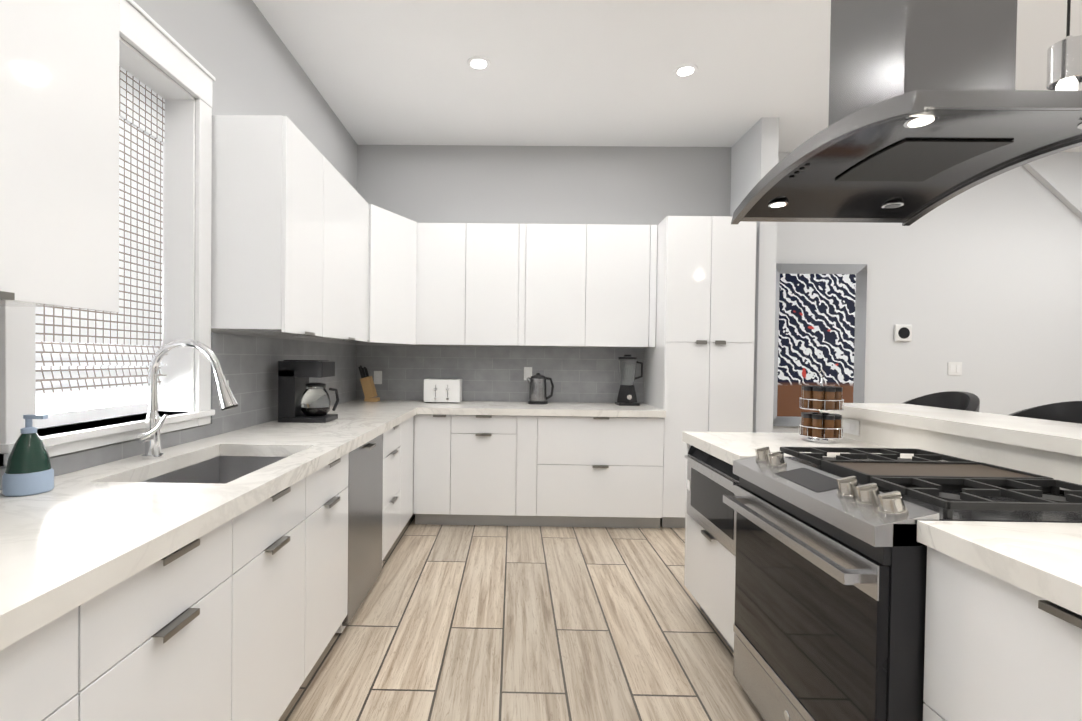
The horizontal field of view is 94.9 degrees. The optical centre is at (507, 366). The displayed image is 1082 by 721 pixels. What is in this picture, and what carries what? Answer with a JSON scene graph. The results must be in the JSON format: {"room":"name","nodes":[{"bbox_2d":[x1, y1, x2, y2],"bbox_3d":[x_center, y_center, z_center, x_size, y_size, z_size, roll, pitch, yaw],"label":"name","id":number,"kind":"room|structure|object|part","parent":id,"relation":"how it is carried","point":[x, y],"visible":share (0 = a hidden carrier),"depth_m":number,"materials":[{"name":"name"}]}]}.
{"room":"kitchen","nodes":[
{"label":"kitchen","id":0,"kind":"room"},
{"bbox_2d":[0,0,356,467],"bbox_3d":[-1.475,-0.322,1.098,0.200,3.150,6.750,1,1,1],"label":"wall","id":1,"kind":"structure","parent":0,"point":[238,50],"depth_m":2.57,"materials":[{"name":"grey paint"}]},
{"bbox_2d":[0,0,118,311],"bbox_3d":[-1.197,-0.748,1.033,0.347,1.190,0.551,1,1,1],"label":"upper cabinet","id":2,"kind":"object","parent":1,"relation":"attached to","point":[59,153],"depth_m":1.14,"materials":[{"name":"white wood"}]},
{"bbox_2d":[0,0,215,466],"bbox_3d":[-1.446,-0.516,1.790,0.235,1.562,0.926,1,1,1],"label":"window","id":3,"kind":"structure","parent":1,"relation":"in","point":[186,291],"depth_m":2.14,"materials":[{"name":"white"}]},
{"bbox_2d":[35,66,167,395],"bbox_3d":[-1.491,-0.526,1.790,0.041,1.235,0.708,1,1,1],"label":"roman shade","id":4,"kind":"object","parent":3,"relation":"attached to","point":[80,350],"visible":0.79,"depth_m":1.95,"materials":[{"name":"white fabric"}]},
{"bbox_2d":[0,332,359,489],"bbox_3d":[-1.368,0.092,1.702,0.007,0.479,5.349,1,1,1],"label":"tile backsplash","id":5,"kind":"structure","parent":1,"relation":"attached to","point":[249,365],"depth_m":2.58,"materials":[{"name":"grey tile"}]},
{"bbox_2d":[211,115,326,338],"bbox_3d":[-1.179,-0.659,2.482,0.347,0.970,0.444,1,1,1],"label":"upper cabinet","id":6,"kind":"object","parent":1,"relation":"attached to","point":[289,229],"depth_m":2.26,"materials":[{"name":"white wood"}]},
{"bbox_2d":[280,160,368,341],"bbox_3d":[-1.171,-0.668,3.125,0.347,0.970,0.841,1,1,1],"label":"upper cabinet","id":7,"kind":"object","parent":1,"relation":"attached to","point":[347,210],"depth_m":3.07,"materials":[{"name":"white wood"}]},
{"bbox_2d":[329,204,416,344],"bbox_3d":[-1.033,-0.670,3.952,0.599,0.985,0.820,1,1,1],"label":"upper cabinet","id":8,"kind":"object","parent":1,"relation":"attached to","point":[392,256],"visible":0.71,"depth_m":3.74,"materials":[{"name":"white wood"}]},
{"bbox_2d":[278,513,764,720],"bbox_3d":[2.234,1.329,1.072,7.660,0.060,6.950,1,1,1],"label":"floor","id":9,"kind":"structure","parent":0,"point":[489,623],"depth_m":2.29,"materials":[{"name":"brown wood"}]},
{"bbox_2d":[0,597,95,720],"bbox_3d":[-1.074,0.835,0.640,0.642,0.858,0.470,1,1,1],"label":"base cabinet","id":10,"kind":"object","parent":9,"relation":"on","point":[48,674],"depth_m":0.82,"materials":[{"name":"white wood"}]},
{"bbox_2d":[0,399,424,650],"bbox_3d":[-1.040,0.361,1.698,0.669,0.050,5.341,1,1,1],"label":"countertop","id":11,"kind":"structure","parent":10,"relation":"on","point":[70,541],"depth_m":1.21,"materials":[{"name":"stone"}]},
{"bbox_2d":[2,415,53,496],"bbox_3d":[-1.281,0.234,1.328,0.100,0.207,0.100,1,1,1],"label":"soap dispenser","id":12,"kind":"object","parent":11,"relation":"on","point":[29,470],"visible":0.98,"depth_m":1.30,"materials":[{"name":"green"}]},
{"bbox_2d":[136,339,238,459],"bbox_3d":[-1.140,0.117,1.759,0.339,0.431,0.118,1,1,1],"label":"faucet","id":13,"kind":"object","parent":11,"relation":"on","point":[150,437],"visible":1,"depth_m":1.77,"materials":[{"name":"silver metal"}]},
{"bbox_2d":[142,456,285,483],"bbox_3d":[-1.017,0.497,1.769,0.428,0.223,0.668,1,1,1],"label":"undermount sink","id":14,"kind":"object","parent":11,"relation":"in","point":[222,469],"visible":0.04,"depth_m":2.09,"materials":[{"name":"silver metal"}]},
{"bbox_2d":[278,360,338,422],"bbox_3d":[-1.132,0.141,2.885,0.312,0.352,0.200,1,1,1],"label":"coffee maker","id":15,"kind":"object","parent":11,"relation":"on","point":[301,399],"visible":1,"depth_m":2.79,"materials":[{"name":"black plastic"}]},
{"bbox_2d":[358,365,379,401],"bbox_3d":[-1.175,0.146,4.211,0.168,0.303,0.090,1,1,1],"label":"knife block","id":16,"kind":"object","parent":11,"relation":"on","point":[368,387],"visible":1,"depth_m":4.17,"materials":[{"name":"brown wood"}]},
{"bbox_2d":[424,379,461,402],"bbox_3d":[-0.541,0.207,4.195,0.300,0.196,0.208,1,1,1],"label":"toaster","id":17,"kind":"object","parent":11,"relation":"on","point":[442,390],"visible":1,"depth_m":4.11,"materials":[{"name":"white plastic"}]},
{"bbox_2d":[96,515,239,720],"bbox_3d":[-1.067,0.829,1.109,0.642,0.858,0.469,1,1,1],"label":"base cabinet","id":18,"kind":"object","parent":9,"relation":"on","point":[168,634],"depth_m":1.11,"materials":[{"name":"white wood"}]},
{"bbox_2d":[240,552,311,720],"bbox_3d":[-1.063,0.976,1.581,0.642,0.550,0.471,1,1,1],"label":"base cabinet","id":19,"kind":"object","parent":9,"relation":"on","point":[241,617],"depth_m":1.57,"materials":[{"name":"white wood"}]},
{"bbox_2d":[240,512,347,667],"bbox_3d":[-1.057,0.969,2.051,0.642,0.550,0.470,1,1,1],"label":"base cabinet","id":20,"kind":"object","parent":9,"relation":"on","point":[323,534],"depth_m":1.93,"materials":[{"name":"white wood"}]},
{"bbox_2d":[268,422,403,560],"bbox_3d":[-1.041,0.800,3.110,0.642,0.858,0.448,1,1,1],"label":"base cabinet","id":21,"kind":"object","parent":9,"relation":"on","point":[326,489],"depth_m":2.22,"materials":[{"name":"white wood"}]},
{"bbox_2d":[336,434,382,632],"bbox_3d":[-1.020,0.807,2.584,0.639,0.862,0.597,1,1,1],"label":"dishwasher","id":22,"kind":"object","parent":9,"relation":"on","point":[365,489],"visible":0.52,"depth_m":2.52,"materials":[{"name":"silver metal"}]},
{"bbox_2d":[404,416,413,526],"bbox_3d":[-1.035,0.794,3.548,0.642,0.858,0.428,1,1,1],"label":"base cabinet","id":23,"kind":"object","parent":9,"relation":"on","point":[409,423],"depth_m":3.59,"materials":[{"name":"white wood"}]},
{"bbox_2d":[413,414,452,524],"bbox_3d":[-0.575,0.792,4.068,0.299,0.858,0.616,1,1,1],"label":"base cabinet","id":24,"kind":"object","parent":9,"relation":"on","point":[433,433],"depth_m":3.76,"materials":[{"name":"white wood"}]},
{"bbox_2d":[453,415,516,525],"bbox_3d":[-0.177,0.797,4.063,0.496,0.858,0.616,1,1,1],"label":"base cabinet","id":25,"kind":"object","parent":9,"relation":"on","point":[484,446],"depth_m":3.75,"materials":[{"name":"white wood"}]},
{"bbox_2d":[517,416,540,525],"bbox_3d":[0.149,0.801,4.058,0.157,0.858,0.616,1,1,1],"label":"base cabinet","id":26,"kind":"object","parent":9,"relation":"on","point":[528,427],"depth_m":3.75,"materials":[{"name":"white wood"}]},
{"bbox_2d":[537,416,663,527],"bbox_3d":[0.705,0.808,4.051,0.956,0.858,0.616,1,1,1],"label":"base cabinet","id":27,"kind":"object","parent":9,"relation":"on","point":[550,471],"depth_m":3.74,"materials":[{"name":"white wood"}]},
{"bbox_2d":[420,401,665,417],"bbox_3d":[0.268,0.343,4.030,1.843,0.050,0.641,1,1,1],"label":"countertop","id":28,"kind":"structure","parent":27,"relation":"on","point":[581,409],"depth_m":3.72,"materials":[{"name":"stone"}]},
{"bbox_2d":[527,373,553,403],"bbox_3d":[0.278,0.186,4.178,0.232,0.259,0.170,1,1,1],"label":"electric kettle","id":29,"kind":"object","parent":28,"relation":"on","point":[537,390],"visible":1,"depth_m":4.12,"materials":[{"name":"silver metal"}]},
{"bbox_2d":[615,355,642,405],"bbox_3d":[1.031,0.114,4.167,0.213,0.422,0.170,1,1,1],"label":"blender","id":30,"kind":"object","parent":28,"relation":"on","point":[628,378],"visible":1,"depth_m":4.12,"materials":[{"name":"black plastic"}]},
{"bbox_2d":[644,216,756,527],"bbox_3d":[1.529,0.058,4.028,0.669,2.380,0.621,1,1,1],"label":"pantry cabinet","id":31,"kind":"object","parent":9,"relation":"on","point":[699,367],"visible":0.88,"depth_m":3.74,"materials":[{"name":"white wood"}]},
{"bbox_2d":[684,443,738,652],"bbox_3d":[1.295,0.841,2.292,0.781,0.858,0.658,1,1,1],"label":"base cabinet","id":32,"kind":"object","parent":9,"relation":"on","point":[709,572],"depth_m":2.26,"materials":[{"name":"white wood"}]},
{"bbox_3d":[1.132,0.590,2.267,0.450,0.360,0.604,1,1,1],"label":"microwave drawer","id":33,"kind":"part","parent":32,"relation":"part of","materials":[{"name":"silver metal"}]},
{"bbox_2d":[723,446,1081,720],"bbox_3d":[1.234,0.795,1.573,0.807,0.968,0.770,1,1,1],"label":"gas range","id":34,"kind":"object","parent":9,"relation":"on","point":[830,585],"visible":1,"depth_m":1.41,"materials":[{"name":"grey metal"}]},
{"bbox_2d":[901,391,979,411],"bbox_3d":[2.247,0.705,2.719,0.467,1.140,0.513,1,1,1],"label":"bar stool","id":35,"kind":"object","parent":9,"relation":"on","point":[961,400],"visible":0.1,"depth_m":2.73,"materials":[{"name":"black plastic"}]},
{"bbox_2d":[841,416,1081,484],"bbox_3d":[1.748,0.784,0.811,0.160,1.025,3.630,1,1,1],"label":"wall","id":36,"kind":"structure","parent":9,"relation":"on","point":[1061,466],"depth_m":1.79,"materials":[{"name":"stone"}]},
{"bbox_2d":[843,418,859,435],"bbox_3d":[1.691,0.298,2.440,0.007,0.072,0.116,1,1,1],"label":"electrical outlet plate","id":37,"kind":"object","parent":36,"relation":"attached to","point":[851,426],"depth_m":2.43,"materials":[{"name":"white plastic"}]},
{"bbox_2d":[819,403,1081,456],"bbox_3d":[1.869,0.247,0.817,0.450,0.049,3.660,1,1,1],"label":"countertop","id":38,"kind":"structure","parent":36,"relation":"on","point":[1054,436],"depth_m":1.85,"materials":[{"name":"stone"}]},
{"bbox_2d":[923,546,1081,720],"bbox_3d":[1.326,0.861,0.853,0.679,0.858,0.660,1,1,1],"label":"base cabinet","id":39,"kind":"object","parent":9,"relation":"on","point":[997,649],"visible":0.67,"depth_m":1.00,"materials":[{"name":"white wood"}]},
{"bbox_2d":[682,431,1081,615],"bbox_3d":[1.288,0.402,0.812,0.767,0.050,3.630,1,1,1],"label":"countertop","id":40,"kind":"structure","parent":39,"relation":"on","point":[1043,560],"depth_m":1.07,"materials":[{"name":"stone"}]},
{"bbox_2d":[799,369,843,442],"bbox_3d":[1.495,0.185,2.361,0.181,0.343,0.181,1,1,1],"label":"spice rack","id":41,"kind":"object","parent":40,"relation":"on","point":[821,426],"visible":1,"depth_m":2.30,"materials":[{"name":"silver metal"}]},
{"bbox_2d":[1009,401,1081,423],"bbox_3d":[2.239,0.714,2.089,0.467,1.140,0.513,1,1,1],"label":"bar stool","id":42,"kind":"object","parent":9,"relation":"on","point":[1070,411],"visible":0.1,"depth_m":2.18,"materials":[{"name":"black plastic"}]},
{"bbox_2d":[252,0,1081,151],"bbox_3d":[2.274,-1.881,1.026,7.660,0.060,6.950,1,1,1],"label":"ceiling","id":43,"kind":"structure","parent":0,"point":[555,73],"depth_m":3.14,"materials":[{"name":"white paint"}]},
{"bbox_2d":[467,56,490,69],"bbox_3d":[-0.179,-1.907,3.124,0.149,0.008,0.149,1,1,-8],"label":"recessed light","id":44,"kind":"object","parent":43,"relation":"in","point":[484,63],"depth_m":3.11,"materials":[{"name":"white plastic"}]},
{"bbox_2d":[673,63,697,77],"bbox_3d":[1.142,-1.891,3.177,0.149,0.008,0.149,1,1,-5],"label":"recessed light","id":45,"kind":"object","parent":43,"relation":"in","point":[684,70],"depth_m":3.17,"materials":[{"name":"white plastic"}]},
{"bbox_2d":[731,0,1081,225],"bbox_3d":[1.267,-1.217,1.541,0.718,1.305,0.914,1,1,1],"label":"range hood","id":46,"kind":"object","parent":43,"relation":"hanging from","point":[931,108],"visible":1,"depth_m":1.43,"materials":[{"name":"silver metal"}]},
{"bbox_2d":[1046,0,1081,90],"bbox_3d":[2.109,-1.437,1.860,0.110,0.854,0.110,1,1,1],"label":"pendant light","id":47,"kind":"object","parent":43,"relation":"hanging from","point":[1064,63],"visible":0.96,"depth_m":1.84,"materials":[{"name":"silver metal"}]},
{"bbox_2d":[356,145,1081,432],"bbox_3d":[2.349,-0.323,4.423,7.360,3.150,0.200,1,1,1],"label":"wall","id":48,"kind":"structure","parent":0,"point":[982,282],"depth_m":4.39,"materials":[{"name":"white paint"}]},
{"bbox_2d":[356,345,643,402],"bbox_3d":[-0.055,0.070,4.356,2.504,0.479,0.008,1,1,1],"label":"tile backsplash","id":49,"kind":"structure","parent":48,"relation":"attached to","point":[590,375],"depth_m":4.35,"materials":[{"name":"grey tile"}]},
{"bbox_2d":[374,371,381,383],"bbox_3d":[-1.138,0.101,4.364,0.072,0.116,0.006,1,1,1],"label":"electrical outlet plate","id":50,"kind":"object","parent":49,"relation":"attached to","point":[377,374],"depth_m":4.36,"materials":[{"name":"white plastic"}]},
{"bbox_2d":[524,367,531,379],"bbox_3d":[0.183,0.067,4.346,0.072,0.116,0.006,1,1,1],"label":"electrical outlet plate","id":51,"kind":"object","parent":49,"relation":"attached to","point":[527,370],"depth_m":4.34,"materials":[{"name":"white plastic"}]},
{"bbox_2d":[416,223,656,346],"bbox_3d":[0.231,-0.659,4.172,1.946,0.983,0.347,1,1,1],"label":"upper cabinet","id":52,"kind":"object","parent":48,"relation":"attached to","point":[536,284],"visible":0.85,"depth_m":4.00,"materials":[{"name":"white wood"}]},
{"bbox_2d":[773,263,866,425],"bbox_3d":[2.747,-0.183,4.403,0.840,1.440,0.030,1,1,1],"label":"framed artwork","id":53,"kind":"object","parent":48,"relation":"attached to","point":[820,316],"visible":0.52,"depth_m":4.40,"materials":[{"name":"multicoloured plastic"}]},
{"bbox_2d":[894,324,911,341],"bbox_3d":[3.508,-0.293,4.394,0.150,0.150,0.024,1,1,1],"label":"thermostat","id":54,"kind":"object","parent":48,"relation":"attached to","point":[903,333],"visible":0.98,"depth_m":4.38,"materials":[{"name":"white plastic"}]},
{"bbox_2d":[948,362,961,374],"bbox_3d":[3.974,0.022,4.400,0.120,0.116,0.009,1,1,1],"label":"switch plate","id":55,"kind":"object","parent":48,"relation":"attached to","point":[954,368],"visible":1,"depth_m":4.40,"materials":[{"name":"white plastic"}]},
{"bbox_2d":[730,117,778,432],"bbox_3d":[1.989,-0.322,4.062,0.130,3.150,0.529,1,1,1],"label":"wall","id":56,"kind":"structure","parent":0,"point":[754,154],"depth_m":3.80,"materials":[{"name":"white paint"}]},
{"bbox_2d":[1022,152,1081,219],"bbox_3d":[5.228,-1.136,4.348,1.619,1.449,0.049,1,1,1],"label":"soffit","id":57,"kind":"structure","parent":0,"point":[1058,175],"depth_m":4.32,"materials":[{"name":"white paint"}]},
{"label":"outside","id":58,"kind":"structure","parent":0,"visible":0},
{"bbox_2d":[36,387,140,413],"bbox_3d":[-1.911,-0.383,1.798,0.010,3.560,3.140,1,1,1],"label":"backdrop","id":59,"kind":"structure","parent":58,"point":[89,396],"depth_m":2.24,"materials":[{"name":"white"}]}
]}

